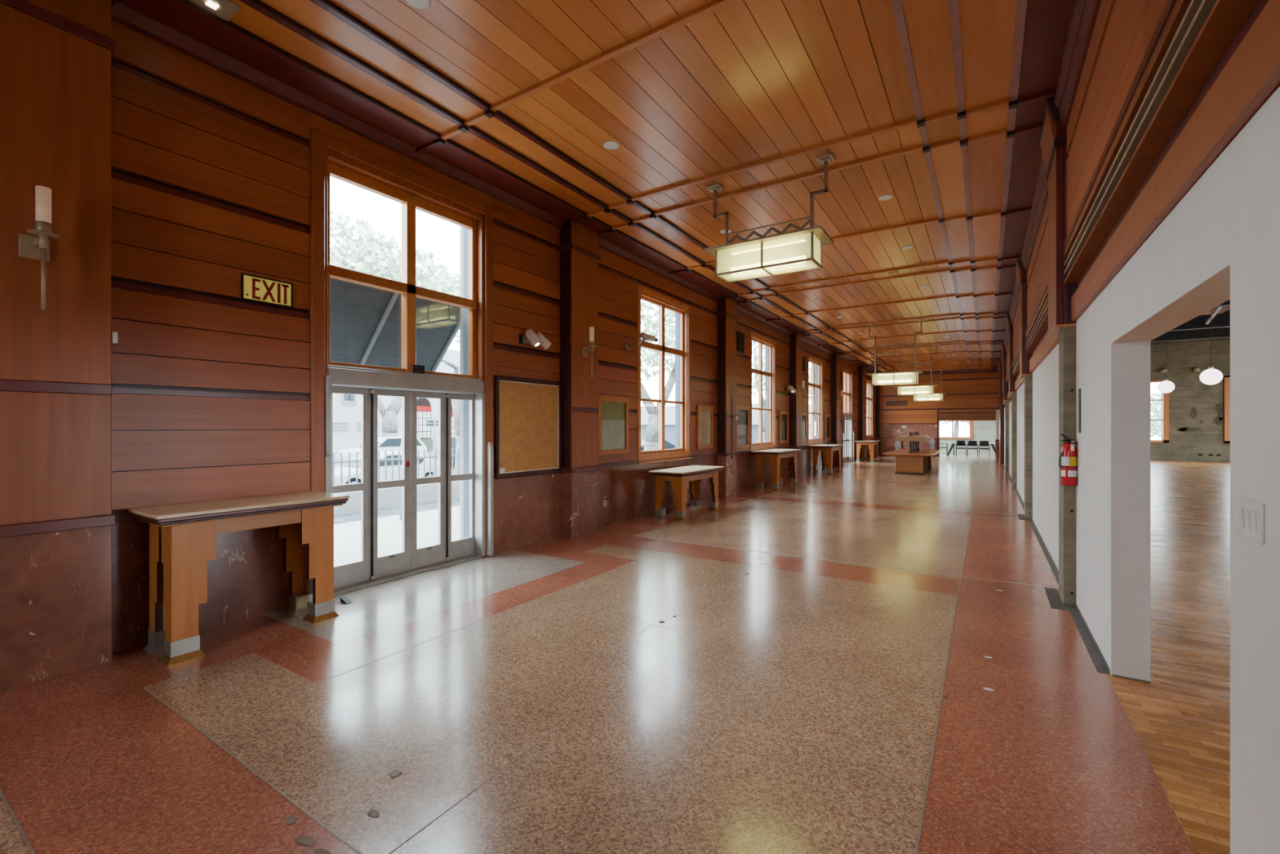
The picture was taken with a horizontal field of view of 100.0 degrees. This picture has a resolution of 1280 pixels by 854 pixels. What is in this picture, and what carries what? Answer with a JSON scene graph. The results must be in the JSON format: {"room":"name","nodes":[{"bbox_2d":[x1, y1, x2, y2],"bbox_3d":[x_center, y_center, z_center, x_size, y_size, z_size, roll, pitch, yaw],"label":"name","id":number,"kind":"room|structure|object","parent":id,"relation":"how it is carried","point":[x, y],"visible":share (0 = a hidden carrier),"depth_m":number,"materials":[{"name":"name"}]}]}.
{"room":"building lobby","nodes":[
{"label":"building lobby","id":0,"kind":"room"},
{"bbox_2d":[111,0,875,653],"bbox_3d":[3.464,-0.760,15.248,0.340,4.760,37.400,0,0,33],"label":"wall","id":1,"kind":"structure","parent":0,"point":[211,150],"depth_m":4.55,"materials":[{"name":"brown wood"}]},
{"bbox_2d":[0,0,115,693],"bbox_3d":[-3.891,-0.695,3.476,0.295,4.630,0.664,0,0,33],"label":"pilaster","id":2,"kind":"object","parent":1,"relation":"attached to","point":[56,518],"visible":0.98,"depth_m":3.45,"materials":[{"name":"brown wood"}]},
{"bbox_2d":[18,185,59,310],"bbox_3d":[-3.722,-1.103,3.333,0.193,0.755,0.153,0,0,33],"label":"wall sconce","id":3,"kind":"object","parent":2,"relation":"attached to","point":[29,246],"visible":1,"depth_m":3.32,"materials":[{"name":"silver metal"}]},
{"bbox_2d":[111,331,118,344],"bbox_3d":[-3.635,-0.615,3.713,0.070,0.080,0.032,0,0,33],"label":"wall box","id":4,"kind":"object","parent":1,"relation":"attached to","point":[114,335],"visible":0.89,"depth_m":3.69,"materials":[{"name":"plastic"}]},
{"bbox_2d":[240,272,293,307],"bbox_3d":[-3.232,-1.180,4.663,0.020,0.220,0.390,0,0,33],"label":"exit sign","id":5,"kind":"object","parent":1,"relation":"attached to","point":[254,288],"visible":1,"depth_m":4.65,"materials":[{"name":"yellow plastic"}]},
{"bbox_2d":[306,127,493,595],"bbox_3d":[-2.617,-0.680,5.985,0.545,4.600,2.600,0,0,33],"label":"door","id":6,"kind":"structure","parent":1,"relation":"in","point":[330,156],"depth_m":5.92,"materials":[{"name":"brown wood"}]},
{"bbox_2d":[329,277,459,371],"bbox_3d":[-3.295,-1.044,6.278,0.998,1.112,2.420,0,0,33],"label":"awning","id":7,"kind":"object","parent":6,"relation":"attached to","point":[366,322],"visible":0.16,"depth_m":6.41,"materials":[{"name":"fabric"}]},
{"bbox_2d":[413,364,425,373],"bbox_3d":[-2.466,-0.642,5.983,0.082,0.095,0.120,0,0,33],"label":"sensor","id":8,"kind":"object","parent":6,"relation":"attached to","point":[416,368],"visible":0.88,"depth_m":5.94,"materials":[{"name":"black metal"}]},
{"bbox_2d":[493,374,561,479],"bbox_3d":[-1.497,0.000,7.334,0.050,1.320,1.250,0,0,33],"label":"notice board","id":9,"kind":"object","parent":1,"relation":"attached to","point":[527,411],"visible":1,"depth_m":7.29,"materials":[{"name":"beige"}]},
{"bbox_2d":[519,328,551,349],"bbox_3d":[-1.401,-1.192,7.295,0.255,0.260,0.418,0,0,33],"label":"spotlight","id":10,"kind":"object","parent":1,"relation":"attached to","point":[535,340],"visible":1,"depth_m":7.20,"materials":[{"name":"grey metal"}]},
{"bbox_2d":[558,219,599,538],"bbox_3d":[-0.917,-0.695,8.102,0.295,4.630,0.664,0,0,33],"label":"pilaster","id":11,"kind":"object","parent":1,"relation":"attached to","point":[578,247],"visible":0.96,"depth_m":7.90,"materials":[{"name":"brown wood"}]},
{"bbox_2d":[582,326,596,377],"bbox_3d":[-0.743,-1.103,7.968,0.193,0.755,0.153,0,0,33],"label":"wall sconce","id":12,"kind":"object","parent":11,"relation":"attached to","point":[584,349],"visible":1,"depth_m":7.95,"materials":[{"name":"silver metal"}]},
{"bbox_2d":[597,395,630,455],"bbox_3d":[-0.435,-0.028,8.982,0.055,0.975,0.920,0,0,33],"label":"display case","id":13,"kind":"object","parent":1,"relation":"attached to","point":[613,412],"visible":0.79,"depth_m":8.99,"materials":[{"name":"brown wood"}]},
{"bbox_2d":[623,332,657,350],"bbox_3d":[0.028,-1.488,9.367,0.639,0.312,0.201,0,0,-20],"label":"security camera","id":14,"kind":"object","parent":1,"relation":"attached to","point":[645,337],"visible":1,"depth_m":9.33,"materials":[{"name":"grey metal"}]},
{"bbox_2d":[634,284,692,464],"bbox_3d":[0.417,-0.943,10.549,0.305,3.215,2.060,0,0,33],"label":"window","id":15,"kind":"structure","parent":1,"relation":"in","point":[682,351],"depth_m":10.85,"materials":[{"name":"brown wood"}]},
{"bbox_2d":[696,404,714,448],"bbox_3d":[1.457,0.003,11.926,0.055,0.955,0.820,0,0,33],"label":"display case","id":16,"kind":"object","parent":1,"relation":"attached to","point":[704,414],"visible":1,"depth_m":11.90,"materials":[{"name":"brown wood"}]},
{"bbox_2d":[715,297,737,497],"bbox_3d":[2.056,-0.695,12.729,0.295,4.630,0.664,0,0,33],"label":"pilaster","id":17,"kind":"object","parent":1,"relation":"attached to","point":[726,452],"visible":0.95,"depth_m":12.49,"materials":[{"name":"brown wood"}]},
{"bbox_2d":[736,331,744,355],"bbox_3d":[2.508,-2.105,13.521,0.098,0.550,0.440,0,0,33],"label":"loudspeaker","id":18,"kind":"object","parent":1,"relation":"attached to","point":[740,335],"visible":0.81,"depth_m":13.46,"materials":[{"name":"black plastic"}]},
{"bbox_2d":[737,332,744,351],"bbox_3d":[2.546,-2.130,13.497,0.008,0.440,0.400,0,0,33],"label":"speaker grille","id":19,"kind":"object","parent":18,"relation":"attached to","point":[740,335],"depth_m":13.47,"materials":[{"name":"black metal"}]},
{"bbox_2d":[736,405,750,448],"bbox_3d":[2.625,0.003,13.743,0.055,1.075,0.940,0,0,33],"label":"display case","id":20,"kind":"object","parent":1,"relation":"attached to","point":[742,411],"visible":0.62,"depth_m":13.78,"materials":[{"name":"brown wood"}]},
{"bbox_2d":[748,330,777,452],"bbox_3d":[3.391,-0.943,15.176,0.305,3.215,2.060,0,0,33],"label":"window","id":21,"kind":"structure","parent":1,"relation":"in","point":[769,373],"depth_m":15.80,"materials":[{"name":"brown wood"}]},
{"bbox_2d":[778,410,788,443],"bbox_3d":[4.436,0.003,16.561,0.055,0.995,0.820,0,0,33],"label":"display case","id":22,"kind":"object","parent":1,"relation":"attached to","point":[783,415],"visible":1,"depth_m":16.57,"materials":[{"name":"brown wood"}]},
{"bbox_2d":[785,384,795,393],"bbox_3d":[4.736,-1.192,16.843,0.255,0.260,0.418,0,0,33],"label":"spotlight","id":23,"kind":"object","parent":1,"relation":"attached to","point":[791,388],"visible":1,"depth_m":16.74,"materials":[{"name":"grey metal"}]},
{"bbox_2d":[787,332,803,477],"bbox_3d":[5.030,-0.695,17.356,0.295,4.630,0.664,0,0,33],"label":"pilaster","id":24,"kind":"object","parent":1,"relation":"attached to","point":[795,344],"visible":0.93,"depth_m":17.12,"materials":[{"name":"brown wood"}]},
{"bbox_2d":[798,380,805,404],"bbox_3d":[5.215,-1.103,17.239,0.193,0.755,0.153,0,0,33],"label":"wall sconce","id":25,"kind":"object","parent":24,"relation":"attached to","point":[803,381],"visible":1,"depth_m":17.22,"materials":[{"name":"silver metal"}]},
{"bbox_2d":[801,412,806,441],"bbox_3d":[5.582,0.003,18.344,0.055,0.995,0.820,0,0,33],"label":"display case","id":26,"kind":"object","parent":1,"relation":"attached to","point":[804,414],"visible":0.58,"depth_m":18.51,"materials":[{"name":"brown wood"}]},
{"bbox_2d":[802,356,805,373],"bbox_3d":[5.492,-2.105,18.165,0.098,0.550,0.440,0,0,33],"label":"loudspeaker","id":27,"kind":"object","parent":1,"relation":"attached to","point":[803,357],"visible":0.5,"depth_m":18.19,"materials":[{"name":"black rubber"}]},
{"bbox_2d":[806,354,823,445],"bbox_3d":[6.365,-0.943,19.803,0.305,3.215,2.060,0,0,33],"label":"window","id":28,"kind":"structure","parent":1,"relation":"in","point":[816,384],"depth_m":20.48,"materials":[{"name":"brown wood"}]},
{"bbox_2d":[824,413,830,439],"bbox_3d":[7.421,0.003,21.204,0.055,0.995,0.820,0,0,33],"label":"display case","id":29,"kind":"object","parent":1,"relation":"attached to","point":[827,417],"visible":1,"depth_m":21.19,"materials":[{"name":"brown wood"}]},
{"bbox_2d":[830,352,840,466],"bbox_3d":[8.004,-0.695,21.983,0.295,4.630,0.664,0,0,33],"label":"pilaster","id":30,"kind":"object","parent":1,"relation":"attached to","point":[835,357],"visible":0.84,"depth_m":21.73,"materials":[{"name":"brown wood"}]},
{"bbox_2d":[841,363,853,463],"bbox_3d":[9.267,-0.680,24.475,0.545,4.600,2.600,0,0,33],"label":"door","id":31,"kind":"structure","parent":1,"relation":"in","point":[847,371],"depth_m":25.16,"materials":[{"name":"brown wood"}]},
{"bbox_2d":[857,365,866,459],"bbox_3d":[10.978,-0.695,26.609,0.295,4.630,0.664,0,0,33],"label":"pilaster","id":32,"kind":"object","parent":1,"relation":"attached to","point":[861,370],"visible":0.69,"depth_m":26.35,"materials":[{"name":"brown wood"}]},
{"bbox_2d":[865,378,873,439],"bbox_3d":[12.312,-0.943,29.056,0.305,3.215,2.060,0,0,33],"label":"window","id":33,"kind":"structure","parent":1,"relation":"in","point":[869,388],"depth_m":29.73,"materials":[{"name":"brown wood"}]},
{"bbox_2d":[875,385,881,455],"bbox_3d":[13.627,-0.695,30.732,0.295,4.630,0.384,0,0,33],"label":"pilaster","id":34,"kind":"object","parent":1,"relation":"attached to","point":[877,394],"visible":0.55,"depth_m":30.57,"materials":[{"name":"brown wood"}]},
{"bbox_2d":[111,0,1074,373],"bbox_3d":[5.984,-3.172,13.629,6.570,0.415,37.400,0,0,33],"label":"ceiling","id":35,"kind":"structure","parent":0,"point":[937,107],"depth_m":5.28,"materials":[{"name":"brown wood"}]},
{"bbox_2d":[188,0,240,21],"bbox_3d":[-3.066,-3.030,3.849,0.260,0.020,0.260,0,0,33],"label":"recessed light","id":36,"kind":"object","parent":35,"relation":"in","point":[225,10],"visible":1,"depth_m":3.87,"materials":[{"name":"silver metal"}]},
{"bbox_2d":[405,0,431,8],"bbox_3d":[-1.613,-3.097,3.890,0.184,0.006,0.182,0,0,33],"label":"recessed light","id":37,"kind":"object","parent":35,"relation":"in","point":[420,4],"visible":1,"depth_m":3.93,"materials":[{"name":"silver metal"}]},
{"bbox_2d":[603,141,619,149],"bbox_3d":[-0.315,-3.097,5.909,0.184,0.006,0.182,0,0,33],"label":"recessed light","id":38,"kind":"object","parent":35,"relation":"in","point":[608,144],"visible":1,"depth_m":5.90,"materials":[{"name":"silver metal"}]},
{"bbox_2d":[703,151,835,282],"bbox_3d":[1.553,-2.495,6.550,1.570,1.209,0.610,0,0,33],"label":"lantern pendant","id":39,"kind":"object","parent":35,"relation":"hanging from","point":[799,250],"visible":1,"depth_m":6.38,"materials":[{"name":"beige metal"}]},
{"bbox_2d":[878,194,893,200],"bbox_3d":[3.321,-3.097,7.257,0.184,0.006,0.182,0,0,33],"label":"recessed light","id":40,"kind":"object","parent":35,"relation":"in","point":[884,197],"visible":1,"depth_m":7.25,"materials":[{"name":"silver metal"}]},
{"bbox_2d":[866,318,924,385],"bbox_3d":[7.501,-2.178,15.804,1.570,1.844,0.610,0,0,33],"label":"lantern pendant","id":41,"kind":"object","parent":35,"relation":"hanging from","point":[902,377],"visible":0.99,"depth_m":15.66,"materials":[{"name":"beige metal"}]},
{"bbox_2d":[893,343,938,395],"bbox_3d":[10.474,-2.163,20.430,1.570,1.874,0.610,0,0,33],"label":"lantern pendant","id":42,"kind":"object","parent":35,"relation":"hanging from","point":[912,389],"visible":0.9,"depth_m":20.27,"materials":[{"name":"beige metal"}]},
{"bbox_2d":[909,359,947,401],"bbox_3d":[13.448,-2.158,25.057,1.570,1.884,0.610,0,0,33],"label":"lantern pendant","id":43,"kind":"object","parent":35,"relation":"hanging from","point":[935,397],"visible":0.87,"depth_m":24.85,"materials":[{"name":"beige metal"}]},
{"bbox_2d":[0,453,1230,853],"bbox_3d":[14.031,1.619,10.382,23.620,0.022,41.360,0,0,33],"label":"floor","id":44,"kind":"structure","parent":0,"point":[865,657],"depth_m":3.12,"materials":[{"name":"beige stone"}]},
{"bbox_2d":[128,490,350,666],"bbox_3d":[-3.100,1.105,4.257,0.590,1.030,1.290,0,0,33],"label":"console table","id":45,"kind":"object","parent":44,"relation":"on","point":[183,536],"visible":1,"depth_m":3.90,"materials":[{"name":"brown wood"}]},
{"bbox_2d":[340,595,352,604],"bbox_3d":[-2.710,1.596,4.957,0.120,0.040,0.050,0,0,33],"label":"wedge","id":46,"kind":"object","parent":44,"relation":"on","point":[344,599],"visible":1,"depth_m":4.96,"materials":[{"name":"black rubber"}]},
{"bbox_2d":[648,465,724,519],"bbox_3d":[0.915,1.202,10.134,0.690,0.835,1.760,0,0,33],"label":"table","id":47,"kind":"object","parent":44,"relation":"on","point":[680,477],"visible":1,"depth_m":9.62,"materials":[{"name":"brown wood"}]},
{"bbox_2d":[752,448,800,489],"bbox_3d":[3.790,1.130,14.783,0.700,0.980,1.990,0,0,33],"label":"table","id":48,"kind":"object","parent":44,"relation":"on","point":[776,456],"visible":1,"depth_m":14.16,"materials":[{"name":"brown wood"}]},
{"bbox_2d":[809,444,843,474],"bbox_3d":[6.645,1.133,19.088,0.770,0.975,1.660,0,0,33],"label":"table","id":49,"kind":"object","parent":44,"relation":"on","point":[827,450],"visible":1,"depth_m":18.63,"materials":[{"name":"brown wood"}]},
{"bbox_2d":[854,440,879,462],"bbox_3d":[10.678,1.135,25.233,0.870,0.970,1.400,0,0,33],"label":"table","id":50,"kind":"object","parent":44,"relation":"on","point":[861,444],"visible":1,"depth_m":24.88,"materials":[{"name":"brown wood"}]},
{"bbox_2d":[882,448,942,474],"bbox_3d":[10.180,1.265,19.907,1.560,0.710,4.200,0,0,33],"label":"desk","id":51,"kind":"object","parent":44,"relation":"on","point":[919,461],"visible":0.99,"depth_m":18.54,"materials":[{"name":"brown wood"}]},
{"bbox_2d":[894,431,935,453],"bbox_3d":[10.307,0.540,19.997,1.096,0.740,2.910,0,0,33],"label":"shelf rack","id":52,"kind":"object","parent":51,"relation":"on","point":[914,439],"visible":1,"depth_m":18.98,"materials":[{"name":"brown wood"}]},
{"bbox_2d":[955,440,966,456],"bbox_3d":[17.781,1.180,29.736,0.510,0.880,0.502,0,0,33],"label":"chair","id":53,"kind":"object","parent":44,"relation":"on","point":[959,442],"visible":1,"depth_m":29.55,"materials":[{"name":"black fabric"}]},
{"bbox_2d":[967,440,977,457],"bbox_3d":[18.235,1.180,29.444,0.510,0.880,0.502,0,0,33],"label":"chair","id":54,"kind":"object","parent":44,"relation":"on","point":[969,442],"visible":0.99,"depth_m":29.27,"materials":[{"name":"black metal"}]},
{"bbox_2d":[978,440,990,457],"bbox_3d":[18.689,1.180,29.152,0.510,0.880,0.502,0,0,33],"label":"chair","id":55,"kind":"object","parent":44,"relation":"on","point":[982,443],"visible":1,"depth_m":28.99,"materials":[{"name":"black metal"}]},
{"bbox_2d":[880,368,999,457],"bbox_3d":[16.095,-0.760,29.360,6.570,4.760,0.600,0,0,33],"label":"wall","id":56,"kind":"structure","parent":0,"point":[971,394],"depth_m":29.22,"materials":[{"name":"brown wood"}]},
{"bbox_2d":[886,400,907,405],"bbox_3d":[14.519,-1.345,30.358,1.100,0.270,0.040,0,0,33],"label":"air vent","id":57,"kind":"object","parent":56,"relation":"in","point":[888,402],"visible":1,"depth_m":30.34,"materials":[{"name":"brown metal"}]},
{"bbox_2d":[894,440,901,449],"bbox_3d":[14.523,1.085,30.215,0.300,0.970,0.120,0,0,33],"label":"rack","id":58,"kind":"object","parent":56,"relation":"attached to","point":[898,443],"visible":0.5,"depth_m":30.20,"materials":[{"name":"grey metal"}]},
{"bbox_2d":[939,409,999,458],"bbox_3d":[18.285,0.020,30.020,10.300,3.200,4.320,0,0,33],"label":"wall","id":59,"kind":"structure","parent":0,"point":[983,430],"depth_m":31.18,"materials":[{"name":"paint"}]},
{"bbox_2d":[939,420,973,439],"bbox_3d":[18.286,0.145,32.260,2.920,1.150,0.150,0,0,33],"label":"window","id":60,"kind":"structure","parent":59,"relation":"in","point":[971,421],"depth_m":31.71,"materials":[{"name":"brown wood"}]},
{"bbox_2d":[997,0,1279,853],"bbox_3d":[8.541,-0.760,11.985,0.350,4.760,37.400,0,0,33],"label":"wall","id":61,"kind":"structure","parent":0,"point":[1200,233],"depth_m":2.45,"materials":[{"name":"white paint"}]},
{"bbox_2d":[997,358,1004,464],"bbox_3d":[15.932,-0.695,23.669,0.269,4.630,0.849,0,0,33],"label":"pilaster","id":62,"kind":"object","parent":61,"relation":"attached to","point":[1002,406],"visible":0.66,"depth_m":23.34,"materials":[{"name":"brown wood"}]},
{"bbox_2d":[1000,341,1009,473],"bbox_3d":[12.958,-0.695,19.042,0.270,4.630,0.850,0,0,33],"label":"pilaster","id":63,"kind":"object","parent":61,"relation":"attached to","point":[1006,385],"visible":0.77,"depth_m":18.72,"materials":[{"name":"brown wood"}]},
{"bbox_2d":[1005,313,1017,488],"bbox_3d":[9.985,-0.695,14.415,0.270,4.630,0.850,0,0,33],"label":"pilaster","id":64,"kind":"object","parent":61,"relation":"attached to","point":[1009,323],"visible":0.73,"depth_m":14.09,"materials":[{"name":"brown wood"}]},
{"bbox_2d":[1012,352,1019,377],"bbox_3d":[8.579,-1.422,12.127,0.120,0.252,4.580,0,0,33],"label":"air vent","id":65,"kind":"object","parent":61,"relation":"in","point":[1015,367],"visible":0.47,"depth_m":12.63,"materials":[{"name":"wood"}]},
{"bbox_2d":[1014,257,1032,519],"bbox_3d":[7.011,-0.695,9.789,0.270,4.630,0.850,0,0,33],"label":"pilaster","id":66,"kind":"object","parent":61,"relation":"attached to","point":[1021,277],"visible":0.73,"depth_m":9.47,"materials":[{"name":"brown wood"}]},
{"bbox_2d":[1025,290,1048,353],"bbox_3d":[5.616,-1.422,7.517,0.120,0.252,4.540,0,0,33],"label":"air vent","id":67,"kind":"object","parent":61,"relation":"in","point":[1039,327],"visible":0.59,"depth_m":7.45,"materials":[{"name":"wood"}]},
{"bbox_2d":[1038,97,1077,606],"bbox_3d":[4.059,-0.695,5.195,0.270,4.630,0.850,0,0,33],"label":"pilaster","id":68,"kind":"object","parent":61,"relation":"attached to","point":[1052,140],"visible":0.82,"depth_m":4.90,"materials":[{"name":"brown wood"}]},
{"bbox_2d":[1057,433,1077,485],"bbox_3d":[3.842,0.291,4.807,0.156,0.459,0.134,0,0,33],"label":"fire extinguisher","id":69,"kind":"object","parent":68,"relation":"attached to","point":[1068,455],"visible":0.95,"depth_m":4.76,"materials":[{"name":"red metal"}]},
{"bbox_2d":[1078,388,1080,432],"bbox_3d":[3.781,-0.140,4.619,0.013,0.380,0.060,0,0,33],"label":"wall strip","id":70,"kind":"object","parent":61,"relation":"attached to","point":[1079,389],"visible":1,"depth_m":4.60,"materials":[{"name":"metal"}]},
{"bbox_2d":[1075,603,1110,673],"bbox_3d":[3.503,1.605,4.179,0.005,0.030,1.560,0,0,33],"label":"baseboard","id":71,"kind":"structure","parent":61,"relation":"attached to","point":[1076,606],"depth_m":4.04,"materials":[{"name":"rubber"}]},
{"bbox_2d":[1063,0,1258,283],"bbox_3d":[1.220,-1.422,0.678,0.120,0.252,9.860,0,0,33],"label":"air vent","id":72,"kind":"object","parent":61,"relation":"in","point":[1200,33],"visible":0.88,"depth_m":2.29,"materials":[{"name":"brown wood"}]},
{"bbox_2d":[1237,496,1264,545],"bbox_3d":[1.872,0.285,1.650,0.015,0.124,0.170,0,0,33],"label":"light switch","id":73,"kind":"object","parent":61,"relation":"attached to","point":[1251,512],"visible":1,"depth_m":1.63,"materials":[{"name":"plastic"}]},
{"bbox_2d":[1150,337,1230,462],"bbox_3d":[16.618,-1.680,8.072,17.470,6.600,40.150,0,0,33],"label":"wall","id":74,"kind":"structure","parent":0,"point":[1196,407],"depth_m":25.39,"materials":[{"name":"grey concrete"}]},
{"bbox_2d":[1150,379,1168,442],"bbox_3d":[24.181,-0.750,26.682,3.030,3.020,0.160,0,0,33],"label":"window","id":75,"kind":"structure","parent":74,"relation":"in","point":[1165,399],"depth_m":25.86,"materials":[{"name":"brown wood"}]},
{"bbox_2d":[1150,327,1230,342],"bbox_3d":[26.996,-4.360,24.487,17.060,0.560,0.290,0,0,33],"label":"ceiling beam","id":76,"kind":"structure","parent":74,"relation":"attached to","point":[1222,332],"depth_m":25.13,"materials":[{"name":"black metal"}]},
{"bbox_2d":[1168,312,1230,331],"bbox_3d":[24.995,-4.360,21.374,17.060,0.560,0.290,0,0,33],"label":"ceiling beam","id":77,"kind":"structure","parent":74,"relation":"attached to","point":[1220,320],"depth_m":22.31,"materials":[{"name":"black metal"}]},
{"bbox_2d":[1216,299,1230,306],"bbox_3d":[22.021,-4.360,16.747,17.060,0.560,0.290,0,0,33],"label":"ceiling beam","id":78,"kind":"structure","parent":74,"relation":"attached to","point":[1227,303],"depth_m":18.13,"materials":[{"name":"black metal"}]},
{"bbox_2d":[1224,375,1230,443],"bbox_3d":[28.248,-0.800,24.068,2.900,3.120,0.160,0,0,33],"label":"window","id":79,"kind":"structure","parent":74,"relation":"in","point":[1227,378],"depth_m":24.73,"materials":[{"name":"brown wood"}]},
{"bbox_2d":[1200,306,1230,315],"bbox_3d":[16.534,-5.030,8.155,17.800,0.300,40.400,0,0,33],"label":"ceiling","id":80,"kind":"structure","parent":0,"point":[1224,308],"depth_m":22.53,"materials":[{"name":"paint"}]},
{"bbox_2d":[1157,332,1174,393],"bbox_3d":[17.866,-2.990,18.235,0.420,3.680,0.420,0,0,33],"label":"globe pendant","id":81,"kind":"object","parent":80,"relation":"hanging from","point":[1166,386],"visible":0.98,"depth_m":18.15,"materials":[{"name":"white glass"}]},
{"bbox_2d":[1200,309,1222,384],"bbox_3d":[15.020,-2.970,14.121,0.420,3.720,0.420,0,0,33],"label":"globe pendant","id":82,"kind":"object","parent":80,"relation":"hanging from","point":[1211,375],"visible":0.98,"depth_m":14.04,"materials":[{"name":"glass"}]},
{"bbox_3d":[16.074,-4.360,7.494,17.060,0.560,0.290,0,0,33],"label":"ceiling beam","id":83,"kind":"structure","parent":0,"visible":0},
{"bbox_2d":[1204,306,1230,324],"bbox_3d":[14.159,-4.497,9.623,9.104,0.725,39.500,0,0,33],"label":"air duct","id":84,"kind":"object","parent":83,"relation":"attached to","point":[1217,309],"depth_m":20.32,"materials":[{"name":"metal"}]},
{"label":"outside","id":85,"kind":"structure","parent":0,"visible":0},
{"bbox_2d":[333,498,459,524],"bbox_3d":[-0.050,1.785,17.863,1.000,0.270,58.000,0,0,33],"label":"gravel bed","id":86,"kind":"object","parent":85,"point":[353,517],"visible":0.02,"depth_m":10.38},
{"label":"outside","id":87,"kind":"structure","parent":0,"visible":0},
{"bbox_2d":[333,506,459,565],"bbox_3d":[6.202,1.780,23.355,3.580,0.280,74.000,0,0,33],"label":"paving","id":88,"kind":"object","parent":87,"point":[347,535],"depth_m":8.20,"materials":[{"name":"white concrete"}]},
{"bbox_2d":[399,486,438,519],"bbox_3d":[-3.774,0.580,9.266,1.036,2.120,0.105,0,0,30],"label":"handrail","id":89,"kind":"object","parent":88,"relation":"on","point":[400,487],"visible":0.2,"depth_m":9.46,"materials":[{"name":"metal"}]},
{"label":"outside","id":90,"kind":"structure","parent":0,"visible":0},
{"bbox_2d":[334,451,454,475],"bbox_3d":[-28.755,2.420,48.200,79.500,0.300,130.000,0,0,33],"label":"street","id":91,"kind":"structure","parent":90,"point":[335,457],"depth_m":36.42,"materials":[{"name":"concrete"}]},
{"bbox_2d":[336,435,427,461],"bbox_3d":[-15.178,1.419,31.872,1.920,1.696,4.670,0,0,33],"label":"car","id":92,"kind":"object","parent":91,"relation":"on","point":[384,443],"visible":0.22,"depth_m":31.21,"materials":[{"name":"white paint"}]},
{"bbox_2d":[334,450,438,484],"bbox_3d":[-9.192,1.578,18.990,1.840,1.377,4.650,0,0,33],"label":"car","id":93,"kind":"object","parent":91,"relation":"on","point":[353,465],"visible":0.22,"depth_m":18.39,"materials":[{"name":"white paint"}]},
{"bbox_2d":[329,210,459,436],"bbox_3d":[-17.032,-5.170,36.828,9.148,14.919,17.492,0,0,19],"label":"street tree","id":94,"kind":"object","parent":91,"relation":"on","point":[371,264],"visible":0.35,"depth_m":33.57,"materials":[{"name":"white plant"}]},
{"bbox_2d":[333,349,459,456],"bbox_3d":[-21.725,-2.480,50.814,8.500,9.500,58.000,0,0,33],"label":"building","id":95,"kind":"structure","parent":91,"relation":"on","point":[346,407],"depth_m":44.25,"materials":[{"name":"paint"}]},
{"bbox_2d":[333,480,459,515],"bbox_3d":[-0.597,1.785,18.215,0.300,1.070,58.000,0,0,33],"label":"wall","id":96,"kind":"structure","parent":91,"relation":"on","point":[388,498],"depth_m":10.95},
{"bbox_2d":[333,444,653,485],"bbox_3d":[-3.841,0.870,13.167,0.040,0.760,16.000,0,0,33],"label":"picket fence","id":97,"kind":"object","parent":96,"relation":"on","point":[453,455],"visible":0.18,"depth_m":11.03,"materials":[{"name":"white metal"}]},
{"bbox_2d":[426,417,438,476],"bbox_3d":[-5.281,1.020,13.792,0.070,2.500,0.426,0,0,33],"label":"street sign","id":98,"kind":"object","parent":91,"relation":"on","point":[433,423],"visible":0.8,"depth_m":13.76,"materials":[{"name":"metal"}]},
{"bbox_2d":[427,271,459,474],"bbox_3d":[-5.118,-1.329,16.426,3.765,7.233,4.738,0,0,-2],"label":"street tree","id":99,"kind":"object","parent":91,"relation":"on","point":[455,403],"visible":0.05,"depth_m":16.19,"materials":[{"name":"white plant"}]},
{"bbox_2d":[451,437,456,466],"bbox_3d":[-9.150,1.419,31.076,1.920,1.696,4.670,0,0,27],"label":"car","id":100,"kind":"object","parent":91,"relation":"on","point":[453,439],"visible":0.02,"depth_m":29.34,"materials":[{"name":"paint"}]},
{"bbox_2d":[640,439,675,450],"bbox_3d":[1.350,1.578,38.356,4.650,1.377,1.840,0,0,-25],"label":"car","id":101,"kind":"object","parent":91,"relation":"on","point":[668,445],"visible":0.02,"depth_m":37.74,"materials":[{"name":"paint"}]},
{"bbox_2d":[640,300,753,450],"bbox_3d":[0.226,-2.085,23.352,9.775,8.808,5.924,0,0,-4],"label":"street tree","id":102,"kind":"object","parent":91,"relation":"on","point":[652,428],"visible":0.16,"depth_m":22.97,"materials":[{"name":"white plant"}]},
{"bbox_2d":[640,403,811,444],"bbox_3d":[7.304,0.070,55.753,20.800,4.400,8.700,0,0,33],"label":"garage","id":103,"kind":"structure","parent":91,"relation":"on","point":[669,411],"depth_m":53.72,"materials":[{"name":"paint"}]},
{"bbox_2d":[751,341,811,442],"bbox_3d":[7.984,-2.006,32.442,5.360,8.592,7.951,0,0,33],"label":"street tree","id":104,"kind":"object","parent":91,"relation":"on","point":[756,384],"visible":0.11,"depth_m":31.77,"materials":[{"name":"green plant"}]},
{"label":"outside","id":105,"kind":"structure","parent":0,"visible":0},
{"bbox_3d":[36.390,1.780,6.330,65.620,0.280,130.000,0,0,33],"label":"yard","id":106,"kind":"structure","parent":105,"visible":0},
{"bbox_2d":[940,420,969,436],"bbox_3d":[25.639,-1.065,43.315,9.769,5.426,7.092,0,0,33],"label":"tree","id":107,"kind":"object","parent":106,"relation":"on","point":[956,432],"visible":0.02,"depth_m":43.00,"materials":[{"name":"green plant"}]},
{"bbox_2d":[1150,392,1160,437],"bbox_3d":[34.259,-0.524,33.228,9.473,4.351,5.774,0,0,18],"label":"tree","id":108,"kind":"object","parent":106,"relation":"on","point":[1155,425],"visible":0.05,"depth_m":32.76,"materials":[{"name":"green plant"}]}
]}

